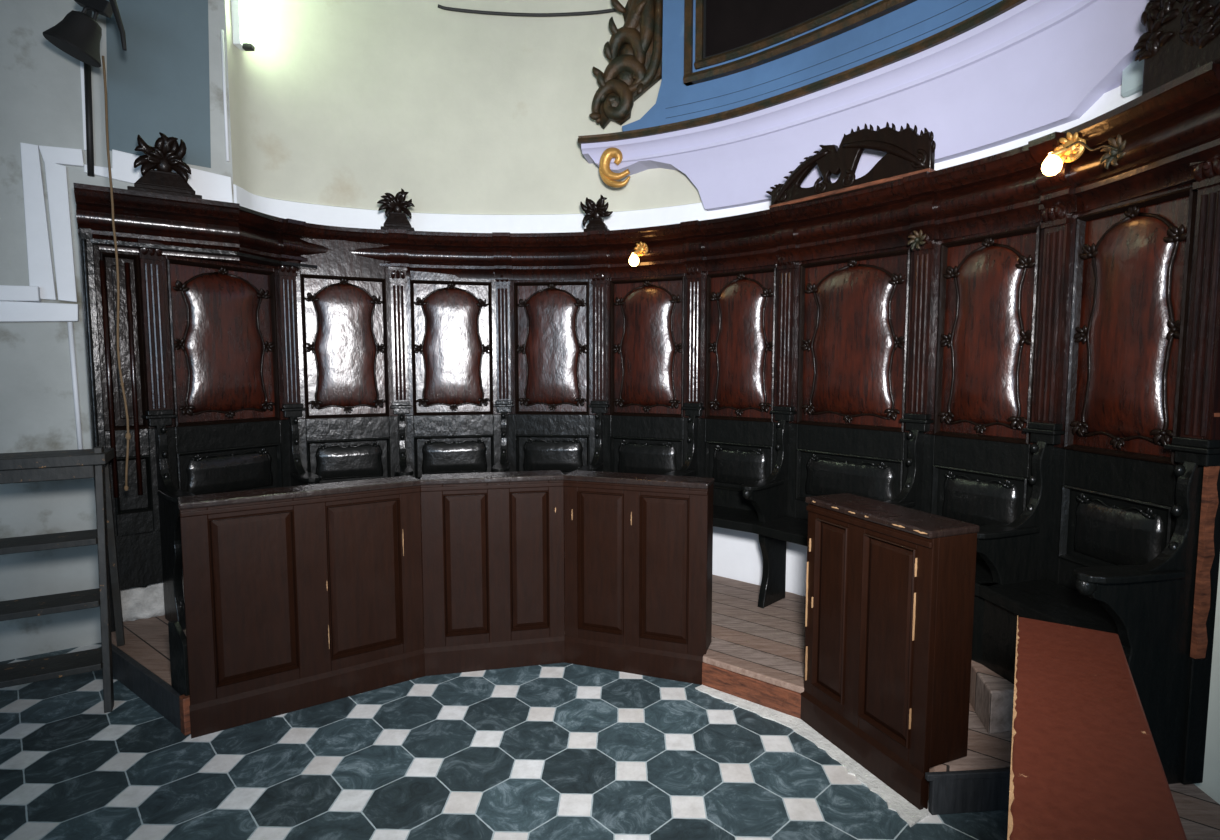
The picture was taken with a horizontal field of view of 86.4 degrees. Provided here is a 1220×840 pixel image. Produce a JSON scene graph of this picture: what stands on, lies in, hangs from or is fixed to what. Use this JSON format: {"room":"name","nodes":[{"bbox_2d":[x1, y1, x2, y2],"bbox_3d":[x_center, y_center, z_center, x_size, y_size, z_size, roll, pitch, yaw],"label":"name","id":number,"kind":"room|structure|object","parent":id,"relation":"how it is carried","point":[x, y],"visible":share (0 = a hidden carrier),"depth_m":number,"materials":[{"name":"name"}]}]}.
{"room":"church","nodes":[
{"label":"church","id":0,"kind":"room"},
{"bbox_2d":[0,0,233,661],"bbox_3d":[-4.360,-1.623,2.973,4.520,6.000,0.500,-3,6,-35],"label":"wall","id":1,"kind":"structure","parent":0,"point":[41,96],"depth_m":3.62,"materials":[{"name":"white paint"}]},
{"bbox_2d":[0,301,78,321],"bbox_3d":[-3.193,-0.581,3.531,0.482,0.119,0.060,-3,6,-35],"label":"shelf board","id":2,"kind":"object","parent":1,"relation":"attached to","point":[10,311],"visible":1,"depth_m":3.54,"materials":[{"name":"white paint"}]},
{"bbox_2d":[0,285,40,301],"bbox_3d":[-3.242,-0.673,3.465,0.308,0.092,0.100,-3,6,-35],"label":"board","id":3,"kind":"object","parent":2,"relation":"on","point":[7,292],"visible":0.9,"depth_m":3.47,"materials":[{"name":"white paint"}]},
{"bbox_2d":[20,142,83,301],"bbox_3d":[-3.062,-1.085,3.600,0.267,0.848,0.030,-3,6,-35],"label":"frame","id":4,"kind":"object","parent":1,"relation":"attached to","point":[40,267],"visible":0.92,"depth_m":3.57,"materials":[{"name":"paint"}]},
{"bbox_2d":[67,322,82,448],"bbox_3d":[-3.038,-0.176,3.694,0.032,0.756,0.024,-2,5,-22],"label":"conduit","id":5,"kind":"object","parent":1,"relation":"attached to","point":[70,324],"visible":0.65,"depth_m":3.69,"materials":[{"name":"white paint"}]},
{"bbox_2d":[80,61,86,150],"bbox_3d":[-2.942,-1.761,3.640,0.029,0.492,0.015,-3,6,-35],"label":"batten","id":6,"kind":"object","parent":1,"relation":"attached to","point":[81,62],"visible":0.71,"depth_m":3.63,"materials":[{"name":"white paint"}]},
{"bbox_2d":[43,0,126,67],"bbox_3d":[-2.757,-2.012,3.339,0.649,0.415,0.290,4,6,40],"label":"bell","id":7,"kind":"object","parent":1,"relation":"attached to","point":[79,34],"visible":1,"depth_m":3.23,"materials":[{"name":"brown metal"}]},
{"bbox_2d":[102,56,130,490],"bbox_3d":[-2.470,-0.705,3.254,0.043,2.147,0.025,-2,5,-21],"label":"bell rope","id":8,"kind":"object","parent":7,"relation":"hanging from","point":[128,435],"visible":1,"depth_m":3.25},
{"bbox_2d":[84,63,94,176],"bbox_3d":[-2.921,-1.705,3.644,0.045,0.660,0.033,-2,5,-22],"label":"pipe","id":9,"kind":"object","parent":1,"relation":"attached to","point":[87,68],"visible":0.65,"depth_m":3.64,"materials":[{"name":"metal"}]},
{"bbox_2d":[120,572,184,621],"bbox_3d":[-2.682,1.000,3.880,0.495,0.323,0.090,-3,6,-34],"label":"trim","id":10,"kind":"structure","parent":1,"relation":"attached to","point":[141,602],"depth_m":3.81,"materials":[{"name":"paint"}]},
{"bbox_2d":[84,149,232,202],"bbox_3d":[-2.661,-1.441,3.859,0.723,0.235,0.020,-3,6,-35],"label":"board","id":11,"kind":"object","parent":1,"relation":"attached to","point":[212,186],"visible":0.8,"depth_m":3.94,"materials":[{"name":"white paint"}]},
{"bbox_2d":[106,0,210,167],"bbox_3d":[-2.648,-2.209,3.816,0.538,1.342,0.004,-3,6,-35],"label":"wall panel","id":12,"kind":"object","parent":1,"relation":"attached to","point":[161,83],"depth_m":3.83,"materials":[{"name":"grey paint"}]},
{"bbox_2d":[220,29,228,161],"bbox_3d":[-2.375,-1.998,4.008,0.017,0.782,0.017,2,5,22],"label":"conduit","id":13,"kind":"object","parent":1,"relation":"attached to","point":[221,30],"visible":1,"depth_m":4.00,"materials":[{"name":"white paint"}]},
{"bbox_2d":[0,643,1007,839],"bbox_3d":[-1.000,1.565,1.379,12.000,0.100,11.500,0,5,0],"label":"floor","id":14,"kind":"structure","parent":0,"point":[556,751],"depth_m":2.63,"materials":[{"name":"tile"}]},
{"bbox_2d":[0,446,124,712],"bbox_3d":[-2.731,0.754,3.096,0.620,1.239,0.510,-3,5,-30],"label":"step ladder","id":15,"kind":"object","parent":14,"relation":"on","point":[19,467],"visible":0.98,"depth_m":3.06,"materials":[{"name":"grey wood"}]},
{"bbox_2d":[168,621,190,734],"bbox_3d":[-1.935,1.151,2.936,0.210,0.472,0.060,4,6,39],"label":"board","id":16,"kind":"object","parent":14,"relation":"on","point":[178,655],"visible":0.69,"depth_m":2.89,"materials":[{"name":"brown wood"}]},
{"bbox_2d":[178,475,424,738],"bbox_3d":[-1.452,0.846,3.171,1.045,1.043,0.188,-3,6,-34],"label":"cabinet","id":17,"kind":"object","parent":14,"relation":"on","point":[302,596],"visible":1,"depth_m":3.07,"materials":[{"name":"brown paint"}]},
{"bbox_2d":[420,470,564,675],"bbox_3d":[-0.631,0.815,3.551,0.755,1.043,0.188,-1,5,-12],"label":"cabinet","id":18,"kind":"object","parent":14,"relation":"on","point":[493,542],"visible":0.99,"depth_m":3.47,"materials":[{"name":"brown paint"}]},
{"bbox_2d":[563,470,713,684],"bbox_3d":[0.145,0.820,3.498,0.792,1.043,0.188,2,5,19],"label":"cabinet","id":19,"kind":"object","parent":14,"relation":"on","point":[638,548],"visible":0.96,"depth_m":3.42,"materials":[{"name":"brown paint"}]},
{"bbox_2d":[111,572,1219,839],"bbox_3d":[-0.017,1.265,3.521,5.451,0.154,2.711,2,5,24],"label":"platform","id":20,"kind":"object","parent":14,"relation":"on","point":[978,781],"visible":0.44,"depth_m":3.15,"materials":[{"name":"brown wood"}]},
{"bbox_2d":[78,227,162,631],"bbox_3d":[-2.711,0.074,3.643,0.304,2.209,0.106,-4,6,-42],"label":"stall","id":21,"kind":"object","parent":20,"relation":"on","point":[135,510],"visible":0.74,"depth_m":3.63,"materials":[{"name":"brown wood"}]},
{"bbox_2d":[137,239,290,629],"bbox_3d":[-2.229,0.077,3.910,0.501,2.188,0.893,3,6,35],"label":"stall","id":22,"kind":"object","parent":20,"relation":"on","point":[212,328],"visible":0.92,"depth_m":3.94,"materials":[{"name":"brown wood"}]},
{"bbox_2d":[278,239,398,485],"bbox_3d":[-1.780,-0.046,4.342,0.799,2.363,0.509,-2,5,-26],"label":"stall","id":23,"kind":"object","parent":20,"relation":"on","point":[336,323],"visible":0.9,"depth_m":4.49,"materials":[{"name":"brown wood"}]},
{"bbox_2d":[388,267,500,500],"bbox_3d":[-1.125,-0.068,4.621,0.814,2.363,0.497,-2,5,-22],"label":"stall","id":24,"kind":"object","parent":20,"relation":"on","point":[444,353],"visible":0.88,"depth_m":4.75,"materials":[{"name":"brown wood"}]},
{"bbox_2d":[492,272,595,474],"bbox_3d":[-0.489,-0.068,4.631,0.799,2.362,0.496,0,5,6],"label":"stall","id":25,"kind":"object","parent":20,"relation":"on","point":[544,329],"visible":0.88,"depth_m":4.81,"materials":[{"name":"brown wood"}]},
{"bbox_2d":[577,271,688,474],"bbox_3d":[0.138,-0.056,4.477,0.801,2.362,0.496,2,5,24],"label":"stall","id":26,"kind":"object","parent":20,"relation":"on","point":[639,324],"visible":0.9,"depth_m":4.64,"materials":[{"name":"brown wood"}]},
{"bbox_2d":[663,264,778,532],"bbox_3d":[0.689,-0.030,4.154,0.737,2.362,0.497,4,6,38],"label":"stall","id":27,"kind":"object","parent":20,"relation":"on","point":[732,315],"visible":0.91,"depth_m":4.29,"materials":[{"name":"brown wood"}]},
{"bbox_2d":[740,246,913,607],"bbox_3d":[1.237,0.008,3.671,0.920,2.363,0.498,4,6,44],"label":"stall","id":28,"kind":"object","parent":20,"relation":"on","point":[844,322],"visible":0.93,"depth_m":3.78,"materials":[{"name":"brown wood"}]},
{"bbox_2d":[882,222,1043,663],"bbox_3d":[1.635,0.055,3.081,0.497,2.363,0.720,-3,6,-36],"label":"stall","id":29,"kind":"object","parent":20,"relation":"on","point":[976,299],"visible":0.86,"depth_m":3.14,"materials":[{"name":"brown wood"}]},
{"bbox_2d":[970,660,1013,733],"bbox_3d":[1.661,1.155,2.852,0.278,0.179,0.498,0,5,0],"label":"wooden block","id":30,"kind":"object","parent":20,"relation":"on","point":[991,695],"visible":0.34,"depth_m":2.64,"materials":[{"name":"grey wood"}]},
{"bbox_2d":[976,159,1219,784],"bbox_3d":[1.782,0.101,2.512,0.549,2.363,0.808,-1,5,-9],"label":"stall","id":31,"kind":"object","parent":20,"relation":"on","point":[1118,530],"visible":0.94,"depth_m":2.44,"materials":[{"name":"brown wood"}]},
{"bbox_2d":[800,493,979,809],"bbox_3d":[1.115,0.884,2.689,0.250,1.043,0.678,-2,5,-22],"label":"cabinet","id":32,"kind":"object","parent":14,"relation":"on","point":[889,613],"visible":1,"depth_m":2.51,"materials":[{"name":"brown paint"}]},
{"bbox_2d":[1007,616,1186,839],"bbox_3d":[0.920,1.068,1.300,0.233,0.899,1.350,3,5,33],"label":"bench","id":33,"kind":"object","parent":14,"relation":"on","point":[1086,764],"visible":1,"depth_m":1.23,"materials":[{"name":"red paint"}]},
{"bbox_2d":[225,0,1219,803],"bbox_3d":[0.177,-1.708,4.033,5.667,6.000,2.051,2,5,22],"label":"wall","id":34,"kind":"structure","parent":0,"point":[340,103],"depth_m":4.76,"materials":[{"name":"beige paint"}]},
{"bbox_2d":[231,0,256,50],"bbox_3d":[-2.323,-2.891,4.112,0.124,1.053,0.090,0,5,0],"label":"lamp","id":35,"kind":"object","parent":34,"relation":"attached to","point":[243,11],"visible":1,"depth_m":4.11,"materials":[{"name":"white paint"}]},
{"bbox_2d":[438,4,617,16],"bbox_3d":[-0.582,-2.984,4.732,1.346,0.084,0.092,0,5,3],"label":"cable","id":36,"kind":"object","parent":34,"relation":"attached to","point":[439,6],"visible":0.96,"depth_m":4.75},
{"bbox_2d":[421,526,806,596],"bbox_3d":[0.148,0.846,4.088,4.989,0.900,1.639,2,5,23],"label":"trim","id":37,"kind":"structure","parent":34,"relation":"attached to","point":[737,555],"depth_m":4.52,"materials":[{"name":"white paint"}]},
{"bbox_2d":[629,242,647,265],"bbox_3d":[0.191,-1.134,4.436,0.122,0.169,0.093,2,5,24],"label":"wall lamp","id":38,"kind":"object","parent":34,"relation":"attached to","point":[641,248],"visible":1,"depth_m":4.43,"materials":[{"name":"gold metal"}]},
{"bbox_2d":[73,61,1219,279],"bbox_3d":[-0.132,-1.094,3.690,5.163,0.308,2.096,1,5,16],"label":"crown molding","id":39,"kind":"structure","parent":34,"relation":"attached to","point":[1174,125],"depth_m":3.59,"materials":[{"name":"brown wood"}]},
{"bbox_2d":[127,132,201,198],"bbox_3d":[-2.468,-1.409,3.597,0.340,0.331,0.104,-3,6,-35],"label":"finial","id":40,"kind":"object","parent":39,"relation":"on","point":[166,156],"visible":0.99,"depth_m":3.57,"materials":[{"name":"brown wood"}]},
{"bbox_2d":[377,188,414,230],"bbox_3d":[-1.486,-1.460,4.526,0.249,0.285,0.092,-1,5,-12],"label":"finial","id":41,"kind":"object","parent":39,"relation":"on","point":[394,206],"visible":0.98,"depth_m":4.50,"materials":[{"name":"brown wood"}]},
{"bbox_2d":[580,195,612,231],"bbox_3d":[-0.085,-1.445,4.567,0.235,0.250,0.093,1,5,14],"label":"finial","id":42,"kind":"object","parent":39,"relation":"on","point":[593,210],"visible":0.98,"depth_m":4.54,"materials":[{"name":"brown wood"}]},
{"bbox_2d":[766,122,935,208],"bbox_3d":[1.271,-1.401,3.548,0.079,0.340,1.009,-4,6,-39],"label":"crest","id":43,"kind":"object","parent":39,"relation":"on","point":[908,152],"visible":0.99,"depth_m":3.45,"materials":[{"name":"brown wood"}]},
{"bbox_2d":[1100,134,1125,168],"bbox_3d":[1.866,-0.991,2.404,0.033,0.114,0.114,0,5,-3],"label":"rosette","id":44,"kind":"object","parent":39,"relation":"attached to","point":[1111,155],"visible":0.97,"depth_m":2.40,"materials":[{"name":"metal"}]},
{"bbox_2d":[1133,0,1219,94],"bbox_3d":[1.888,-1.359,2.104,0.068,0.492,0.395,0,5,-2],"label":"crest","id":45,"kind":"object","parent":39,"relation":"on","point":[1181,37],"visible":1,"depth_m":2.14,"materials":[{"name":"brown wood"}]},
{"bbox_2d":[233,85,1141,232],"bbox_3d":[0.148,-1.235,3.919,4.992,0.475,1.643,2,5,23],"label":"trim","id":46,"kind":"structure","parent":34,"relation":"attached to","point":[327,215],"depth_m":4.65,"materials":[{"name":"white paint"}]},
{"bbox_2d":[695,685,928,826],"bbox_3d":[0.850,1.390,2.861,0.244,0.012,1.180,-3,5,-32],"label":"trim","id":47,"kind":"structure","parent":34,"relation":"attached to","point":[908,812],"depth_m":2.73,"materials":[{"name":"white stone"}]},
{"bbox_2d":[702,638,803,718],"bbox_3d":[0.727,1.284,3.265,0.603,0.157,0.251,4,6,39],"label":"step","id":48,"kind":"structure","parent":47,"relation":"on","point":[763,679],"depth_m":3.18,"materials":[{"name":"brown wood"}]},
{"bbox_2d":[578,0,1148,210],"bbox_3d":[1.109,-2.186,3.578,0.794,1.625,3.554,-4,6,-40],"label":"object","id":49,"kind":"object","parent":34,"relation":"attached to","point":[979,75],"visible":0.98,"depth_m":3.61,"materials":[{"name":"purple paint"}]},
{"bbox_2d":[683,0,916,85],"bbox_3d":[1.382,-2.712,3.301,0.418,1.080,2.720,-3,5,-33],"label":"framed painting","id":50,"kind":"object","parent":49,"relation":"attached to","point":[722,38],"visible":1,"depth_m":4.07,"materials":[{"name":"brown paint"}]},
{"bbox_2d":[907,229,925,249],"bbox_3d":[1.552,-0.911,3.287,0.027,0.096,0.096,-3,6,-35],"label":"rosette","id":51,"kind":"object","parent":34,"relation":"attached to","point":[916,237],"visible":1,"depth_m":3.28,"materials":[{"name":"metal"}]},
{"bbox_2d":[1041,132,1117,175],"bbox_3d":[1.832,-1.064,2.522,0.092,0.161,0.311,-1,5,-14],"label":"wall lamp","id":52,"kind":"object","parent":34,"relation":"attached to","point":[1052,164],"depth_m":2.60,"materials":[{"name":"gold metal"}]},
{"bbox_2d":[1051,147,1066,155],"bbox_3d":[1.820,-1.080,2.617,0.077,0.048,0.035,2,5,27],"label":"socket","id":53,"kind":"object","parent":52,"relation":"attached to","point":[1058,151],"depth_m":2.61,"materials":[{"name":"gold metal"}]},
{"bbox_2d":[1121,59,1143,96],"bbox_3d":[2.095,-1.371,2.483,0.062,0.164,0.260,0,5,-4],"label":"junction box","id":54,"kind":"object","parent":34,"relation":"attached to","point":[1132,75],"visible":0.16,"depth_m":2.56,"materials":[{"name":"grey plastic"}]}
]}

